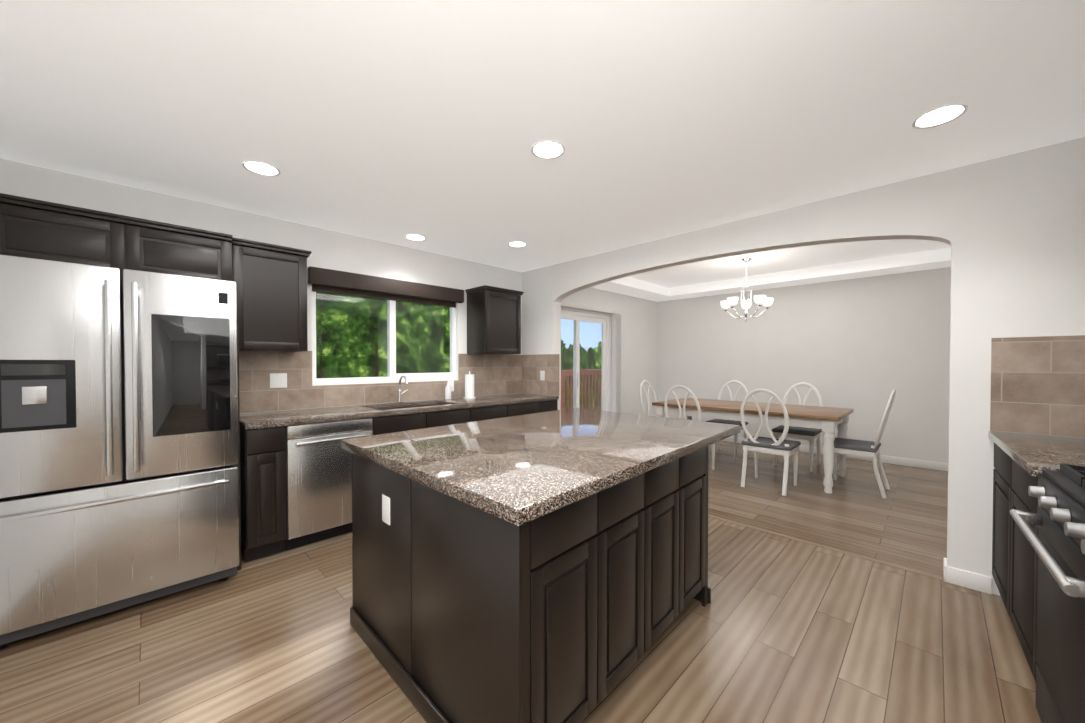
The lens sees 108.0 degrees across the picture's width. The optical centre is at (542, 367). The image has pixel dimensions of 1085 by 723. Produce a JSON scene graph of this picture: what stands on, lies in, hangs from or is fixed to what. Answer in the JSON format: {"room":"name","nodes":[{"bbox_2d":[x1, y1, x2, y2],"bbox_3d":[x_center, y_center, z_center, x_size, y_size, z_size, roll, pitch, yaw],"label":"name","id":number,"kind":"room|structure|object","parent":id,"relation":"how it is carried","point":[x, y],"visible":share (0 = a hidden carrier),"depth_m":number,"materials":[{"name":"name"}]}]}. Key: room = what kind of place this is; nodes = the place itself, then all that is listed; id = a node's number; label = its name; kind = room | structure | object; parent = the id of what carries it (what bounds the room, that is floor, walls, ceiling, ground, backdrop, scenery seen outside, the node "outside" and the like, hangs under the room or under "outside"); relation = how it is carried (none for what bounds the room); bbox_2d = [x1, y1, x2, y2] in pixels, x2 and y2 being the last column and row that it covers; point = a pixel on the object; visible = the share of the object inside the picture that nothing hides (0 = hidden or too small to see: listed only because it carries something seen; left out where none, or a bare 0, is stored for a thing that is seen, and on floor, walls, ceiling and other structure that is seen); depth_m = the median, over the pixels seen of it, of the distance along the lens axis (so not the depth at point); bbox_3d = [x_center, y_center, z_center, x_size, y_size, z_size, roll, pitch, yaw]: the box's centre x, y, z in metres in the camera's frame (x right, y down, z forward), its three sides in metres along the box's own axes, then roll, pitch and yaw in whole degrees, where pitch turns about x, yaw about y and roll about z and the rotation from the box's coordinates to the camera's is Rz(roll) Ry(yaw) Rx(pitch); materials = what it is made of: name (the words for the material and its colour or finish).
{"room":"kitchen","nodes":[
{"label":"kitchen","id":0,"kind":"room"},
{"bbox_2d":[0,158,657,415],"bbox_3d":[-0.480,0.016,4.845,0.120,2.440,7.590,1,1,45],"label":"wall","id":1,"kind":"structure","parent":0,"point":[334,250],"depth_m":3.52,"materials":[{"name":"paint"}]},
{"bbox_2d":[0,193,240,570],"bbox_3d":[-2.461,0.200,2.334,0.617,2.140,0.986,1,1,45],"label":"upper cabinet","id":2,"kind":"object","parent":1,"relation":"attached to","point":[35,228],"visible":0.75,"depth_m":2.23,"materials":[{"name":"black wood"}]},
{"bbox_2d":[232,237,311,351],"bbox_3d":[-2.031,-0.503,2.934,0.366,0.750,0.471,1,1,45],"label":"upper cabinet","id":3,"kind":"object","parent":1,"relation":"attached to","point":[270,280],"visible":0.83,"depth_m":2.81,"materials":[{"name":"black wood"}]},
{"bbox_2d":[239,351,521,413],"bbox_3d":[-1.293,0.089,3.940,0.008,0.480,2.940,1,1,45],"label":"backsplash","id":4,"kind":"structure","parent":1,"relation":"attached to","point":[497,374],"depth_m":3.43,"materials":[{"name":"tile"}]},
{"bbox_2d":[270,373,286,387],"bbox_3d":[-2.092,0.100,3.128,0.005,0.115,0.115,1,1,45],"label":"electrical outlet plate","id":5,"kind":"object","parent":4,"relation":"attached to","point":[278,380],"depth_m":3.13,"materials":[{"name":"white plastic"}]},
{"bbox_2d":[448,381,453,390],"bbox_3d":[-0.984,0.195,4.241,0.005,0.115,0.075,1,1,45],"label":"electrical outlet plate","id":6,"kind":"object","parent":4,"relation":"attached to","point":[451,383],"depth_m":4.24,"materials":[{"name":"white plastic"}]},
{"bbox_2d":[311,284,455,383],"bbox_3d":[-1.460,-0.339,3.840,0.094,0.962,1.430,1,1,45],"label":"kitchen window","id":7,"kind":"structure","parent":1,"relation":"in","point":[392,375],"depth_m":3.83,"materials":[{"name":"white plastic"}]},
{"bbox_2d":[307,266,463,307],"bbox_3d":[-1.413,-0.747,3.787,0.112,0.185,1.490,1,1,45],"label":"window blind","id":8,"kind":"object","parent":7,"relation":"attached to","point":[323,280],"visible":1,"depth_m":3.66,"materials":[{"name":"brown"}]},
{"bbox_2d":[465,285,523,354],"bbox_3d":[-0.534,-0.513,4.436,0.366,0.710,0.549,1,1,45],"label":"upper cabinet","id":9,"kind":"object","parent":1,"relation":"attached to","point":[493,320],"visible":1,"depth_m":4.29,"materials":[{"name":"black wood"}]},
{"bbox_2d":[561,309,608,410],"bbox_3d":[0.508,0.198,5.832,0.090,2.050,1.560,1,1,45],"label":"door","id":10,"kind":"structure","parent":1,"relation":"in","point":[578,317],"depth_m":5.97,"materials":[{"name":"white plastic"}]},
{"bbox_2d":[561,301,620,412],"bbox_3d":[0.621,0.129,5.789,0.090,2.110,1.820,1,1,45],"label":"vertical blind","id":11,"kind":"object","parent":1,"relation":"attached to","point":[616,367],"visible":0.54,"depth_m":6.30,"materials":[{"name":"white"}]},
{"bbox_2d":[0,441,1040,722],"bbox_3d":[1.234,1.308,3.155,4.960,0.102,7.590,1,1,45],"label":"floor","id":12,"kind":"structure","parent":0,"point":[779,629],"depth_m":1.84,"materials":[{"name":"brown wood"}]},
{"bbox_2d":[0,254,238,649],"bbox_3d":[-2.365,0.384,2.243,0.850,1.775,0.920,1,1,45],"label":"refrigerator","id":13,"kind":"object","parent":12,"relation":"on","point":[119,480],"visible":1,"depth_m":1.95,"materials":[{"name":"grey metal"}]},
{"bbox_2d":[240,425,287,562],"bbox_3d":[-2.013,0.824,2.790,0.603,0.880,0.220,1,1,45],"label":"base cabinet","id":14,"kind":"object","parent":12,"relation":"on","point":[263,479],"depth_m":2.58,"materials":[{"name":"black wood"}]},
{"bbox_2d":[240,393,558,428],"bbox_3d":[-1.059,0.352,3.727,0.624,0.040,2.912,1,1,45],"label":"countertop","id":15,"kind":"structure","parent":14,"relation":"on","point":[273,420],"depth_m":3.19,"materials":[{"name":"brown stone"}]},
{"bbox_2d":[397,376,407,402],"bbox_3d":[-1.290,0.201,3.728,0.187,0.260,0.115,1,1,45],"label":"faucet","id":16,"kind":"object","parent":15,"relation":"on","point":[400,392],"visible":1,"depth_m":3.74,"materials":[{"name":"silver metal"}]},
{"bbox_2d":[384,401,439,408],"bbox_3d":[-1.189,0.477,3.588,0.424,0.232,0.764,1,1,45],"label":"sink","id":17,"kind":"object","parent":15,"relation":"in","point":[433,402],"depth_m":3.71,"materials":[{"name":"silver metal"}]},
{"bbox_2d":[445,383,450,398],"bbox_3d":[-0.985,0.240,4.115,0.064,0.170,0.064,1,1,45],"label":"soap bottle","id":18,"kind":"object","parent":15,"relation":"on","point":[447,391],"visible":1,"depth_m":4.09,"materials":[{"name":"white plastic"}]},
{"bbox_2d":[463,371,475,398],"bbox_3d":[-0.780,0.179,4.221,0.130,0.289,0.130,1,1,45],"label":"paper towel","id":19,"kind":"object","parent":15,"relation":"on","point":[469,385],"visible":1,"depth_m":4.18,"materials":[{"name":"white paper"}]},
{"bbox_2d":[284,418,371,550],"bbox_3d":[-1.705,0.825,3.048,0.638,0.872,0.570,1,1,45],"label":"dishwasher","id":20,"kind":"object","parent":12,"relation":"on","point":[318,483],"visible":0.71,"depth_m":2.80,"materials":[{"name":"grey metal"}]},
{"bbox_2d":[360,413,435,434],"bbox_3d":[-1.346,0.815,3.459,0.603,0.880,0.509,1,1,45],"label":"base cabinet","id":21,"kind":"object","parent":12,"relation":"on","point":[410,421],"depth_m":3.23,"materials":[{"name":"black wood"}]},
{"bbox_2d":[436,409,475,426],"bbox_3d":[-1.049,0.811,3.757,0.603,0.880,0.568,1,1,45],"label":"base cabinet","id":22,"kind":"object","parent":12,"relation":"on","point":[450,416],"depth_m":3.58,"materials":[{"name":"black wood"}]},
{"bbox_2d":[476,405,507,420],"bbox_3d":[-0.752,0.807,4.055,0.603,0.880,0.509,1,1,45],"label":"base cabinet","id":23,"kind":"object","parent":12,"relation":"on","point":[489,411],"depth_m":3.88,"materials":[{"name":"black wood"}]},
{"bbox_2d":[508,401,539,416],"bbox_3d":[-0.432,0.803,4.376,0.603,0.880,0.516,1,1,45],"label":"base cabinet","id":24,"kind":"object","parent":12,"relation":"on","point":[529,407],"depth_m":4.19,"materials":[{"name":"black wood"}]},
{"bbox_2d":[350,452,710,722],"bbox_3d":[0.066,0.836,2.133,1.319,0.875,1.696,1,1,45],"label":"kitchen island","id":25,"kind":"object","parent":12,"relation":"on","point":[547,567],"depth_m":1.39,"materials":[{"name":"black wood"}]},
{"bbox_2d":[341,408,739,527],"bbox_3d":[0.104,0.375,2.185,1.400,0.045,1.880,1,1,45],"label":"island countertop","id":26,"kind":"structure","parent":25,"relation":"on","point":[518,471],"depth_m":1.66,"materials":[{"name":"brown stone"}]},
{"bbox_2d":[540,401,557,411],"bbox_3d":[-0.145,0.799,4.664,0.603,0.880,0.299,1,1,45],"label":"base cabinet","id":27,"kind":"object","parent":12,"relation":"on","point":[545,406],"depth_m":4.45,"materials":[{"name":"black wood"}]},
{"bbox_2d":[640,380,657,416],"bbox_3d":[1.707,0.705,5.675,0.550,1.048,0.460,1,1,45],"label":"dining chair","id":28,"kind":"object","parent":12,"relation":"on","point":[649,387],"visible":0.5,"depth_m":5.79,"materials":[{"name":"white wood"}]},
{"bbox_2d":[664,385,714,469],"bbox_3d":[1.772,0.718,4.749,0.460,1.048,0.550,1,1,45],"label":"dining chair","id":29,"kind":"object","parent":12,"relation":"on","point":[670,391],"visible":0.31,"depth_m":4.61,"materials":[{"name":"white wood"}]},
{"bbox_2d":[705,380,748,458],"bbox_3d":[2.633,0.706,5.613,0.460,1.048,0.550,1,1,45],"label":"dining chair","id":30,"kind":"object","parent":12,"relation":"on","point":[725,421],"visible":0.44,"depth_m":5.66,"materials":[{"name":"white wood"}]},
{"bbox_2d":[652,398,853,493],"bbox_3d":[2.507,0.849,4.880,2.000,0.775,1.000,1,1,45],"label":"dining table","id":31,"kind":"object","parent":12,"relation":"on","point":[827,420],"visible":0.67,"depth_m":4.44,"materials":[{"name":"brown wood"}]},
{"bbox_2d":[740,388,800,495],"bbox_3d":[2.381,0.726,4.142,0.460,1.048,0.550,1,1,45],"label":"dining chair","id":32,"kind":"object","parent":12,"relation":"on","point":[757,444],"visible":1,"depth_m":4.03,"materials":[{"name":"white wood"}]},
{"bbox_2d":[772,382,822,471],"bbox_3d":[3.242,0.715,5.006,0.460,1.048,0.550,1,1,45],"label":"dining chair","id":33,"kind":"object","parent":12,"relation":"on","point":[811,435],"visible":0.65,"depth_m":4.96,"materials":[{"name":"white wood"}]},
{"bbox_2d":[833,389,895,498],"bbox_3d":[3.272,0.727,4.073,0.550,1.048,0.460,1,1,45],"label":"dining chair","id":34,"kind":"object","parent":12,"relation":"on","point":[863,448],"visible":0.79,"depth_m":3.96,"materials":[{"name":"white wood"}]},
{"bbox_2d":[992,447,999,582],"bbox_3d":[2.573,0.838,1.762,0.704,0.880,0.575,1,1,45],"label":"base cabinet","id":35,"kind":"object","parent":12,"relation":"on","point":[996,472],"depth_m":2.17,"materials":[{"name":"black wood"}]},
{"bbox_2d":[996,459,1038,681],"bbox_3d":[2.250,0.843,1.439,0.704,0.880,0.575,1,1,45],"label":"base cabinet","id":36,"kind":"object","parent":12,"relation":"on","point":[1016,558],"depth_m":1.71,"materials":[{"name":"black wood"}]},
{"bbox_2d":[988,431,1084,474],"bbox_3d":[2.405,0.380,1.601,0.726,0.040,1.034,1,1,45],"label":"countertop","id":37,"kind":"structure","parent":36,"relation":"on","point":[1021,451],"depth_m":1.77,"materials":[{"name":"brown stone"}]},
{"bbox_2d":[1010,463,1084,722],"bbox_3d":[1.768,0.816,0.971,0.750,0.945,0.760,1,1,45],"label":"range","id":38,"kind":"object","parent":12,"relation":"on","point":[1057,542],"visible":1,"depth_m":1.23,"materials":[{"name":"black metal"}]},
{"bbox_2d":[0,0,1084,301],"bbox_3d":[1.234,-1.310,3.119,4.960,0.260,7.590,1,1,45],"label":"ceiling","id":39,"kind":"structure","parent":0,"point":[396,122],"depth_m":1.77,"materials":[{"name":"paint"}]},
{"bbox_2d":[242,161,279,176],"bbox_3d":[-1.646,-1.167,2.313,0.184,0.004,0.184,1,1,45],"label":"recessed light","id":40,"kind":"object","parent":39,"relation":"in","point":[259,168],"visible":1,"depth_m":2.31,"materials":[{"name":"white"}]},
{"bbox_2d":[405,234,425,240],"bbox_3d":[-1.154,-1.185,3.587,0.184,0.004,0.184,1,1,45],"label":"recessed light","id":41,"kind":"object","parent":39,"relation":"in","point":[414,237],"visible":1,"depth_m":3.58,"materials":[{"name":"white"}]},
{"bbox_2d":[508,241,526,246],"bbox_3d":[-0.242,-1.188,3.793,0.184,0.004,0.184,1,1,45],"label":"recessed light","id":42,"kind":"object","parent":39,"relation":"in","point":[517,244],"visible":1,"depth_m":3.79,"materials":[{"name":"white"}]},
{"bbox_2d":[531,140,564,159],"bbox_3d":[0.030,-1.165,2.111,0.184,0.004,0.184,1,1,45],"label":"recessed light","id":43,"kind":"object","parent":39,"relation":"in","point":[547,149],"visible":1,"depth_m":2.10,"materials":[{"name":"white"}]},
{"bbox_2d":[720,257,773,321],"bbox_3d":[2.492,-0.957,4.872,0.569,0.775,0.592,1,1,45],"label":"chandelier","id":44,"kind":"object","parent":39,"relation":"hanging from","point":[745,303],"visible":1,"depth_m":4.81,"materials":[{"name":"white glass"}]},
{"bbox_2d":[912,103,967,128],"bbox_3d":[1.833,-1.161,1.824,0.184,0.004,0.184,1,1,45],"label":"recessed light","id":45,"kind":"object","parent":39,"relation":"in","point":[942,116],"visible":1,"depth_m":1.82,"materials":[{"name":"white"}]},
{"bbox_2d":[522,137,1084,595],"bbox_3d":[1.456,0.036,3.360,4.720,2.440,0.120,1,1,45],"label":"wall","id":46,"kind":"structure","parent":0,"point":[1010,229],"depth_m":2.28,"materials":[{"name":"paint"}]},
{"bbox_2d":[522,335,1084,437],"bbox_3d":[1.414,0.077,3.313,4.712,0.520,0.008,1,1,45],"label":"backsplash","id":47,"kind":"structure","parent":46,"relation":"attached to","point":[1037,385],"depth_m":2.11,"materials":[{"name":"tile"}]},
{"bbox_2d":[540,371,544,379],"bbox_3d":[-0.002,0.090,4.714,0.075,0.115,0.005,1,1,45],"label":"electrical outlet plate","id":48,"kind":"object","parent":47,"relation":"attached to","point":[542,373],"depth_m":4.71,"materials":[{"name":"white plastic"}]},
{"bbox_2d":[943,557,991,589],"bbox_3d":[2.809,1.226,2.102,0.944,0.095,0.044,1,1,45],"label":"baseboard","id":49,"kind":"structure","parent":46,"relation":"attached to","point":[969,580],"depth_m":2.28,"materials":[{"name":"white wood"}]},
{"bbox_2d":[657,267,950,462],"bbox_3d":[3.870,-0.146,5.781,4.720,2.740,0.120,1,1,45],"label":"wall","id":50,"kind":"structure","parent":0,"point":[863,347],"depth_m":5.47,"materials":[{"name":"paint"}]},
{"bbox_2d":[721,436,947,470],"bbox_3d":[3.821,1.177,5.750,4.720,0.095,0.017,1,1,45],"label":"baseboard","id":51,"kind":"structure","parent":50,"relation":"attached to","point":[885,459],"depth_m":5.04,"materials":[{"name":"white wood"}]},
{"label":"outside","id":52,"kind":"structure","parent":0,"visible":0},
{"bbox_2d":[316,292,601,408],"bbox_3d":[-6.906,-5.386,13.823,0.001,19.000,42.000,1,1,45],"label":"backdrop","id":53,"kind":"structure","parent":52,"point":[351,317],"depth_m":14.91,"materials":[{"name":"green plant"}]},
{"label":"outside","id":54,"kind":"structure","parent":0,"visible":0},
{"bbox_2d":[439,369,601,409],"bbox_3d":[1.168,0.705,8.259,2.310,1.290,7.690,1,1,45],"label":"fence","id":55,"kind":"object","parent":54,"point":[592,372],"depth_m":9.64,"materials":[{"name":"brown wood"}]}
]}

